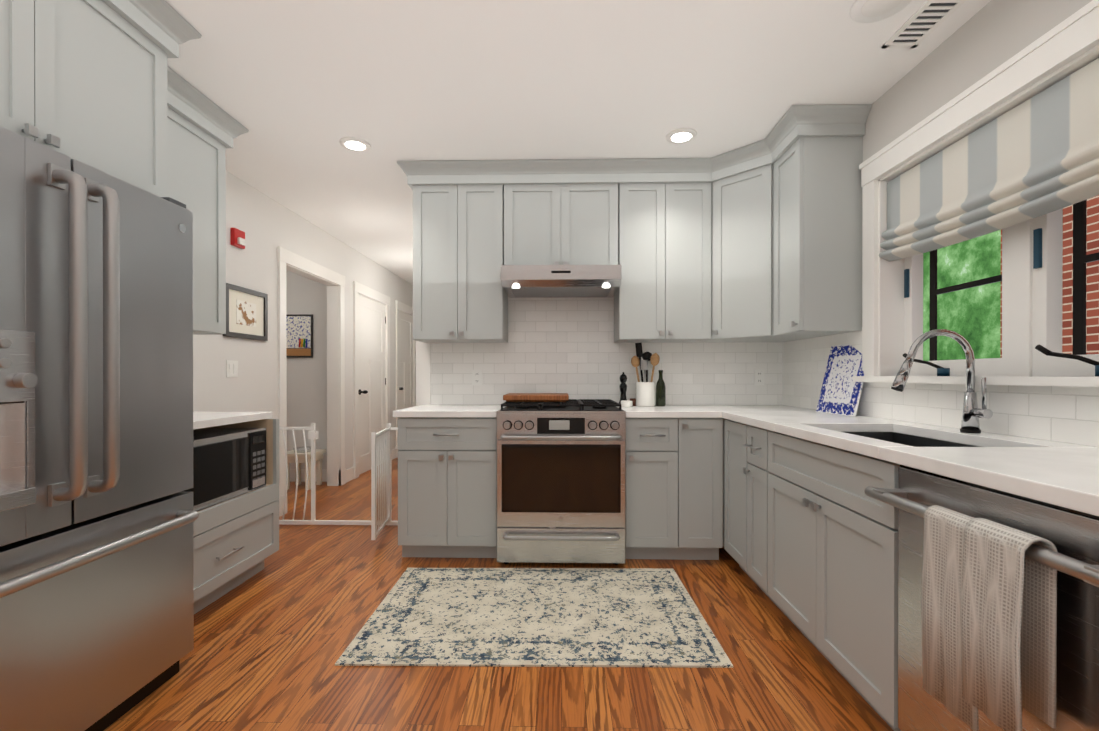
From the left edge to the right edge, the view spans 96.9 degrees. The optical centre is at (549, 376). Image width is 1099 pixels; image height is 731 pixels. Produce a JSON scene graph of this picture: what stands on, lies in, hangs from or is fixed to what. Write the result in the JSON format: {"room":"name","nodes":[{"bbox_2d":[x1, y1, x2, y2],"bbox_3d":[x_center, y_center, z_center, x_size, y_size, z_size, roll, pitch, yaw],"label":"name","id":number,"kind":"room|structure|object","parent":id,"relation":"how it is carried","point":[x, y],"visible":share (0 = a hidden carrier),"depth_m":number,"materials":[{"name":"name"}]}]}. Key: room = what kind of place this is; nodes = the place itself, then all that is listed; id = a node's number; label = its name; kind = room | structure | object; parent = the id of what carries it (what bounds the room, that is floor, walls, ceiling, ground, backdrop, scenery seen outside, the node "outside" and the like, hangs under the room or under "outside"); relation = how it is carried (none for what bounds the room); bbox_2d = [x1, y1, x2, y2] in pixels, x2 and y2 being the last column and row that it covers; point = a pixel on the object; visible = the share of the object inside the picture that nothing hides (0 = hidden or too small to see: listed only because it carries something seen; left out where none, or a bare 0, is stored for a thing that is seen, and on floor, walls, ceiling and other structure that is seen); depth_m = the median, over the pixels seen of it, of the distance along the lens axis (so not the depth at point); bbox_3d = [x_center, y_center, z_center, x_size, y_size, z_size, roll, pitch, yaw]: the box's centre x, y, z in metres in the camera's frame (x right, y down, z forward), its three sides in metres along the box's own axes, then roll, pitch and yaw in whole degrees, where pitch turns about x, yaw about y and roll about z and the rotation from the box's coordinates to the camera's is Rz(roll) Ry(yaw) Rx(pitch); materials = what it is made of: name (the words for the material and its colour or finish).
{"room":"kitchen","nodes":[
{"label":"kitchen","id":0,"kind":"room"},
{"bbox_2d":[193,171,412,469],"bbox_3d":[-2.271,-0.140,2.955,0.120,2.530,9.900,0,0,1],"label":"wall","id":1,"kind":"structure","parent":0,"point":[267,225],"depth_m":3.77,"materials":[{"name":"white paint"}]},
{"bbox_2d":[0,0,175,199],"bbox_3d":[-1.879,-0.990,1.441,0.728,0.640,0.976,0,0,1],"label":"upper cabinet","id":2,"kind":"object","parent":1,"relation":"attached to","point":[101,85],"depth_m":1.63,"materials":[{"name":"grey wood"}]},
{"bbox_2d":[176,100,231,334],"bbox_3d":[-2.009,-0.773,2.316,0.428,1.079,0.760,0,0,1],"label":"upper cabinet","id":3,"kind":"object","parent":1,"relation":"attached to","point":[201,146],"depth_m":2.54,"materials":[{"name":"grey wood"}]},
{"bbox_2d":[226,360,237,376],"bbox_3d":[-2.196,-0.056,3.374,0.011,0.115,0.115,0,0,1],"label":"switch plate","id":4,"kind":"object","parent":1,"relation":"attached to","point":[231,368],"visible":1,"depth_m":3.36,"materials":[{"name":"white plastic"}]},
{"bbox_2d":[230,228,244,248],"bbox_3d":[-2.176,-0.971,3.416,0.050,0.120,0.116,0,0,1],"label":"fire alarm strobe","id":5,"kind":"object","parent":1,"relation":"attached to","point":[237,237],"visible":0.98,"depth_m":3.39,"materials":[{"name":"red plastic"}]},
{"bbox_2d":[223,283,267,340],"bbox_3d":[-2.187,-0.456,3.517,0.022,0.360,0.470,0,0,1],"label":"picture frame","id":6,"kind":"object","parent":1,"relation":"attached to","point":[246,313],"visible":0.88,"depth_m":3.51,"materials":[{"name":"black"}]},
{"bbox_2d":[279,423,397,539],"bbox_3d":[-1.585,0.731,3.426,1.214,0.763,0.521,0,0,1],"label":"baby gate","id":7,"kind":"object","parent":1,"relation":"attached to","point":[384,504],"visible":0.6,"depth_m":3.64,"materials":[{"name":"white metal"}]},
{"bbox_2d":[277,246,430,515],"bbox_3d":[-2.504,0.034,5.381,3.345,2.170,5.060,0,0,1],"label":"door frame","id":8,"kind":"structure","parent":1,"relation":"attached to","point":[335,473],"depth_m":5.00,"materials":[{"name":"white wood"}]},
{"bbox_2d":[358,294,385,474],"bbox_3d":[-2.119,0.089,5.901,0.132,2.045,0.900,0,0,1],"label":"hall door","id":9,"kind":"structure","parent":1,"relation":"in","point":[371,360],"depth_m":5.85,"materials":[{"name":"white wood"}]},
{"bbox_2d":[399,311,412,409],"bbox_3d":[-2.114,0.086,7.183,0.085,2.045,0.704,0,0,1],"label":"hall door","id":10,"kind":"structure","parent":1,"relation":"in","point":[405,360],"depth_m":7.20,"materials":[{"name":"white wood"}]},
{"bbox_2d":[286,270,326,468],"bbox_3d":[-3.219,-0.146,5.287,1.880,2.530,0.120,0,0,1],"label":"wall","id":11,"kind":"structure","parent":0,"point":[306,392],"depth_m":5.19,"materials":[{"name":"white paint"}]},
{"bbox_2d":[286,314,312,357],"bbox_3d":[-2.691,-0.435,5.192,0.330,0.460,0.036,0,0,1],"label":"picture frame","id":12,"kind":"object","parent":11,"relation":"attached to","point":[299,335],"visible":0.92,"depth_m":5.19,"materials":[{"name":"black"}]},
{"bbox_2d":[104,458,893,730],"bbox_3d":[-1.231,1.155,2.935,6.200,0.060,10.300,0,0,1],"label":"floor","id":13,"kind":"structure","parent":0,"point":[275,636],"depth_m":1.85,"materials":[{"name":"brown wood"}]},
{"bbox_2d":[0,126,198,730],"bbox_3d":[-1.766,0.237,1.424,0.934,1.785,0.930,0,0,1],"label":"refrigerator","id":14,"kind":"object","parent":13,"relation":"on","point":[98,515],"visible":1,"depth_m":1.45,"materials":[{"name":"grey metal"}]},
{"bbox_2d":[193,419,278,613],"bbox_3d":[-1.889,0.687,2.399,0.664,0.880,0.925,0,0,1],"label":"base cabinet","id":15,"kind":"object","parent":13,"relation":"on","point":[236,542],"visible":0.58,"depth_m":2.52,"materials":[{"name":"grey wood"}]},
{"bbox_2d":[181,428,265,511],"bbox_3d":[-1.829,0.458,2.377,0.430,0.333,0.815,0,0,1],"label":"microwave","id":16,"kind":"object","parent":15,"relation":"in","point":[229,463],"visible":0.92,"depth_m":2.46,"materials":[{"name":"silver metal"}]},
{"bbox_2d":[193,412,272,429],"bbox_3d":[-1.933,0.226,2.409,0.576,0.038,0.949,0,0,1],"label":"countertop","id":17,"kind":"structure","parent":15,"relation":"on","point":[206,419],"depth_m":2.57,"materials":[{"name":"white stone"}]},
{"bbox_2d":[287,446,325,489],"bbox_3d":[-2.506,0.920,4.954,0.320,0.400,0.320,0,0,1],"label":"bar stool","id":18,"kind":"object","parent":13,"relation":"on","point":[301,458],"visible":0.71,"depth_m":4.89,"materials":[{"name":"beige wood"}]},
{"bbox_2d":[398,417,496,557],"bbox_3d":[-0.611,0.685,3.254,0.605,0.880,0.628,0,0,1],"label":"base cabinet","id":19,"kind":"object","parent":13,"relation":"on","point":[447,487],"depth_m":2.95,"materials":[{"name":"grey wood"}]},
{"bbox_2d":[393,405,504,416],"bbox_3d":[-0.622,0.224,3.244,0.628,0.038,0.646,0,0,1],"label":"countertop","id":20,"kind":"structure","parent":19,"relation":"on","point":[421,410],"depth_m":2.93,"materials":[{"name":"white stone"}]},
{"bbox_2d":[335,568,732,667],"bbox_3d":[-0.059,1.122,2.368,1.563,0.008,0.972,0,0,1],"label":"kitchen rug","id":21,"kind":"object","parent":13,"relation":"on","point":[572,617],"visible":1,"depth_m":2.22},
{"bbox_2d":[497,399,625,564],"bbox_3d":[0.074,0.644,3.167,0.758,0.962,0.767,0,0,1],"label":"range","id":22,"kind":"object","parent":13,"relation":"on","point":[560,482],"visible":0.92,"depth_m":2.85,"materials":[{"name":"silver metal"}]},
{"bbox_2d":[503,393,568,401],"bbox_3d":[-0.083,0.139,3.277,0.420,0.045,0.360,0,0,1],"label":"cutting board","id":23,"kind":"object","parent":22,"relation":"on","point":[536,397],"visible":1,"depth_m":3.10,"materials":[{"name":"brown wood"}]},
{"bbox_2d":[625,418,689,559],"bbox_3d":[0.648,0.685,3.226,0.375,0.880,0.628,0,0,1],"label":"base cabinet","id":24,"kind":"object","parent":13,"relation":"on","point":[657,450],"depth_m":2.92,"materials":[{"name":"grey wood"}]},
{"bbox_2d":[617,405,716,417],"bbox_3d":[0.737,0.224,3.211,0.554,0.038,0.649,0,0,1],"label":"countertop","id":25,"kind":"structure","parent":24,"relation":"on","point":[667,411],"depth_m":2.90,"materials":[{"name":"white stone"}]},
{"bbox_2d":[619,372,626,403],"bbox_3d":[0.514,0.085,3.393,0.062,0.237,0.062,0,0,1],"label":"pepper mill","id":26,"kind":"object","parent":25,"relation":"on","point":[623,384],"visible":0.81,"depth_m":3.38,"materials":[{"name":"black wood"}]},
{"bbox_2d":[621,400,632,406],"bbox_3d":[0.522,0.182,3.298,0.080,0.042,0.080,0,0,1],"label":"salt","id":27,"kind":"object","parent":25,"relation":"on","point":[626,403],"visible":0.9,"depth_m":3.26,"materials":[{"name":"white ceramic"}]},
{"bbox_2d":[630,398,635,405],"bbox_3d":[0.595,0.178,3.422,0.064,0.050,0.064,0,0,1],"label":"box","id":28,"kind":"object","parent":25,"relation":"on","point":[633,400],"visible":0.42,"depth_m":3.39,"materials":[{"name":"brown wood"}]},
{"bbox_2d":[636,382,654,406],"bbox_3d":[0.664,0.119,3.370,0.132,0.168,0.132,0,0,1],"label":"utensil crock","id":29,"kind":"object","parent":25,"relation":"on","point":[645,394],"visible":0.98,"depth_m":3.31,"materials":[{"name":"white ceramic"}]},
{"bbox_2d":[631,343,659,381],"bbox_3d":[0.665,-0.027,3.377,0.199,0.425,0.066,0,0,1],"label":"utensils","id":30,"kind":"object","parent":29,"relation":"in","point":[647,356],"visible":0.79,"depth_m":3.38,"materials":[{"name":"brown wood"}]},
{"bbox_2d":[656,370,665,406],"bbox_3d":[0.769,0.078,3.367,0.066,0.250,0.066,0,0,1],"label":"oil bottle","id":31,"kind":"object","parent":25,"relation":"on","point":[660,393],"visible":1,"depth_m":3.34,"materials":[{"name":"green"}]},
{"bbox_2d":[690,418,725,559],"bbox_3d":[0.881,0.685,3.221,0.330,0.880,0.628,0,0,1],"label":"base cabinet","id":32,"kind":"object","parent":13,"relation":"on","point":[706,434],"depth_m":2.91,"materials":[{"name":"grey wood"}]},
{"bbox_2d":[724,419,739,565],"bbox_3d":[1.348,0.686,2.683,0.628,0.880,0.417,0,0,1],"label":"base cabinet","id":33,"kind":"object","parent":13,"relation":"on","point":[731,428],"depth_m":2.78,"materials":[{"name":"grey wood"}]},
{"bbox_2d":[717,405,1098,515],"bbox_3d":[1.312,0.227,1.814,0.660,0.038,3.418,0,0,1],"label":"countertop","id":34,"kind":"structure","parent":33,"relation":"on","point":[1062,474],"depth_m":1.38,"materials":[{"name":"white stone"}]},
{"bbox_2d":[816,344,863,416],"bbox_3d":[1.618,0.013,2.686,0.107,0.390,0.300,0,0,-7],"label":"plate","id":35,"kind":"object","parent":34,"relation":"on","point":[840,392],"visible":0.75,"depth_m":2.68,"materials":[{"name":"ceramic"}]},
{"bbox_2d":[796,432,976,463],"bbox_3d":[1.309,0.343,1.811,0.426,0.191,0.726,0,0,1],"label":"sink basin","id":36,"kind":"object","parent":34,"relation":"in","point":[909,440],"visible":0.06,"depth_m":2.06,"materials":[{"name":"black metal"}]},
{"bbox_2d":[891,329,992,432],"bbox_3d":[1.449,0.014,1.803,0.307,0.387,0.114,0,0,1],"label":"faucet","id":37,"kind":"object","parent":34,"relation":"on","point":[972,413],"visible":1,"depth_m":1.81,"materials":[{"name":"silver metal"}]},
{"bbox_2d":[740,423,899,630],"bbox_3d":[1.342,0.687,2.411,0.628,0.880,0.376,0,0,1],"label":"base cabinet","id":38,"kind":"object","parent":13,"relation":"on","point":[810,538],"depth_m":1.84,"materials":[{"name":"grey wood"}]},
{"bbox_2d":[864,465,1098,730],"bbox_3d":[1.276,0.691,1.094,0.697,0.878,0.692,0,0,1],"label":"dishwasher","id":39,"kind":"object","parent":13,"relation":"on","point":[1071,535],"visible":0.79,"depth_m":1.03,"materials":[{"name":"silver metal"}]},
{"bbox_2d":[921,505,1057,730],"bbox_3d":[0.933,0.534,1.059,0.078,0.453,0.262,0,0,1],"label":"hanging towel","id":40,"kind":"object","parent":39,"relation":"hanging from","point":[989,618],"visible":0.98,"depth_m":1.00,"materials":[{"name":"beige fabric"}]},
{"bbox_2d":[165,0,990,284],"bbox_3d":[-1.231,-1.435,2.928,6.200,0.060,10.300,0,0,1],"label":"ceiling","id":41,"kind":"structure","parent":0,"point":[298,89],"depth_m":2.30,"materials":[{"name":"white paint"}]},
{"bbox_2d":[340,137,370,151],"bbox_3d":[-1.171,-1.398,2.937,0.175,0.012,0.175,0,0,-44],"label":"recessed light","id":42,"kind":"object","parent":41,"relation":"in","point":[355,144],"depth_m":2.92,"materials":[{"name":"white plastic"}]},
{"bbox_2d":[666,128,696,143],"bbox_3d":[0.767,-1.398,2.834,0.175,0.012,0.175,0,0,-44],"label":"recessed light","id":43,"kind":"object","parent":41,"relation":"in","point":[675,136],"depth_m":2.82,"materials":[{"name":"white plastic"}]},
{"bbox_2d":[850,0,965,48],"bbox_3d":[1.343,-1.398,1.830,0.404,0.008,0.480,0,0,1],"label":"air vent","id":44,"kind":"object","parent":41,"relation":"attached to","point":[927,18],"visible":1,"depth_m":1.88,"materials":[{"name":"white metal"}]},
{"bbox_2d":[862,0,1091,376],"bbox_3d":[1.720,-0.134,0.715,0.200,2.530,5.600,0,0,1],"label":"wall","id":45,"kind":"structure","parent":0,"point":[989,37],"depth_m":1.95,"materials":[{"name":"grey paint"}]},
{"bbox_2d":[409,176,468,342],"bbox_3d":[-0.730,-0.782,3.403,0.361,1.067,0.328,0,0,1],"label":"upper cabinet","id":46,"kind":"object","parent":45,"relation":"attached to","point":[440,203],"depth_m":3.24,"materials":[{"name":"grey wood"}]},
{"bbox_2d":[469,176,512,342],"bbox_3d":[-0.454,-0.782,3.397,0.426,1.067,0.328,0,0,1],"label":"upper cabinet","id":47,"kind":"object","parent":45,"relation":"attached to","point":[490,197],"depth_m":3.24,"materials":[{"name":"grey wood"}]},
{"bbox_2d":[513,176,572,264],"bbox_3d":[-0.082,-1.010,3.388,0.438,0.610,0.328,0,0,1],"label":"upper cabinet","id":48,"kind":"object","parent":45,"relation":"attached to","point":[542,205],"depth_m":3.23,"materials":[{"name":"grey wood"}]},
{"bbox_2d":[501,265,620,297],"bbox_3d":[0.077,-0.636,3.298,0.756,0.130,0.498,0,0,1],"label":"range hood","id":49,"kind":"object","parent":48,"relation":"attached to","point":[560,281],"visible":1,"depth_m":3.06,"materials":[{"name":"silver metal"}]},
{"bbox_2d":[573,176,620,264],"bbox_3d":[0.240,-1.010,3.380,0.439,0.610,0.328,0,0,1],"label":"upper cabinet","id":50,"kind":"object","parent":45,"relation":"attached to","point":[596,199],"depth_m":3.22,"materials":[{"name":"grey wood"}]},
{"bbox_2d":[614,172,672,342],"bbox_3d":[0.612,-0.782,3.373,0.426,1.067,0.328,0,0,1],"label":"upper cabinet","id":51,"kind":"object","parent":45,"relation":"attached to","point":[633,301],"depth_m":3.22,"materials":[{"name":"grey wood"}]},
{"bbox_2d":[653,172,720,342],"bbox_3d":[0.917,-0.782,3.340,0.419,1.067,0.380,0,0,1],"label":"upper cabinet","id":52,"kind":"object","parent":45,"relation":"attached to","point":[678,197],"depth_m":3.21,"materials":[{"name":"grey wood"}]},
{"bbox_2d":[705,148,821,342],"bbox_3d":[1.339,-0.781,3.184,0.668,1.067,0.672,0,0,1],"label":"upper cabinet","id":53,"kind":"object","parent":45,"relation":"attached to","point":[760,241],"depth_m":3.07,"materials":[{"name":"grey wood"}]},
{"bbox_2d":[769,124,864,335],"bbox_3d":[1.474,-0.780,2.777,0.380,1.067,0.380,0,0,1],"label":"upper cabinet","id":54,"kind":"object","parent":45,"relation":"attached to","point":[815,189],"depth_m":2.59,"materials":[{"name":"grey wood"}]},
{"bbox_2d":[782,331,1098,446],"bbox_3d":[1.642,-0.028,1.805,0.004,0.472,3.415,0,0,1],"label":"wall tile","id":55,"kind":"structure","parent":45,"relation":"attached to","point":[1067,414],"depth_m":1.99,"materials":[{"name":"white tile"}]},
{"bbox_2d":[853,0,1098,386],"bbox_3d":[1.687,-0.542,1.820,0.805,1.140,1.453,0,0,-23],"label":"window","id":56,"kind":"structure","parent":45,"relation":"in","point":[1032,249],"depth_m":1.83,"materials":[{"name":"white wood"}]},
{"bbox_2d":[903,353,949,375],"bbox_3d":[1.684,-0.056,2.180,0.043,0.107,0.184,0,0,-23],"label":"window crank","id":57,"kind":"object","parent":56,"relation":"attached to","point":[941,371],"depth_m":2.12,"materials":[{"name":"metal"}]},
{"bbox_2d":[878,58,1098,261],"bbox_3d":[1.671,-0.764,1.815,0.080,0.429,1.240,0,0,1],"label":"roman shade","id":58,"kind":"object","parent":56,"relation":"attached to","point":[1037,155],"visible":1,"depth_m":1.78,"materials":[{"name":"white fabric"}]},
{"bbox_3d":[0.469,-0.141,3.604,2.830,2.530,0.120,0,0,1],"label":"wall","id":59,"kind":"structure","parent":0,"visible":0},
{"bbox_2d":[431,297,781,404],"bbox_3d":[0.382,-0.256,3.543,2.599,0.920,0.004,0,0,1],"label":"wall tile","id":60,"kind":"structure","parent":59,"relation":"attached to","point":[571,348],"depth_m":3.54,"materials":[{"name":"white tile"}]},
{"bbox_2d":[472,370,481,385],"bbox_3d":[-0.529,0.006,3.557,0.072,0.115,0.010,0,0,1],"label":"electrical outlet plate","id":61,"kind":"object","parent":60,"relation":"attached to","point":[477,377],"depth_m":3.56,"materials":[{"name":"white plastic"}]},
{"bbox_2d":[754,369,763,384],"bbox_3d":[1.512,0.004,3.511,0.072,0.115,0.010,0,0,1],"label":"electrical outlet plate","id":62,"kind":"object","parent":60,"relation":"attached to","point":[758,373],"depth_m":3.51,"materials":[{"name":"white plastic"}]},
{"label":"outside","id":63,"kind":"structure","parent":0,"visible":0},
{"bbox_2d":[923,195,1098,360],"bbox_3d":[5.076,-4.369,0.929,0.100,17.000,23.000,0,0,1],"label":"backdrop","id":64,"kind":"structure","parent":63,"point":[972,316],"depth_m":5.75,"materials":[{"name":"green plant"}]}
]}

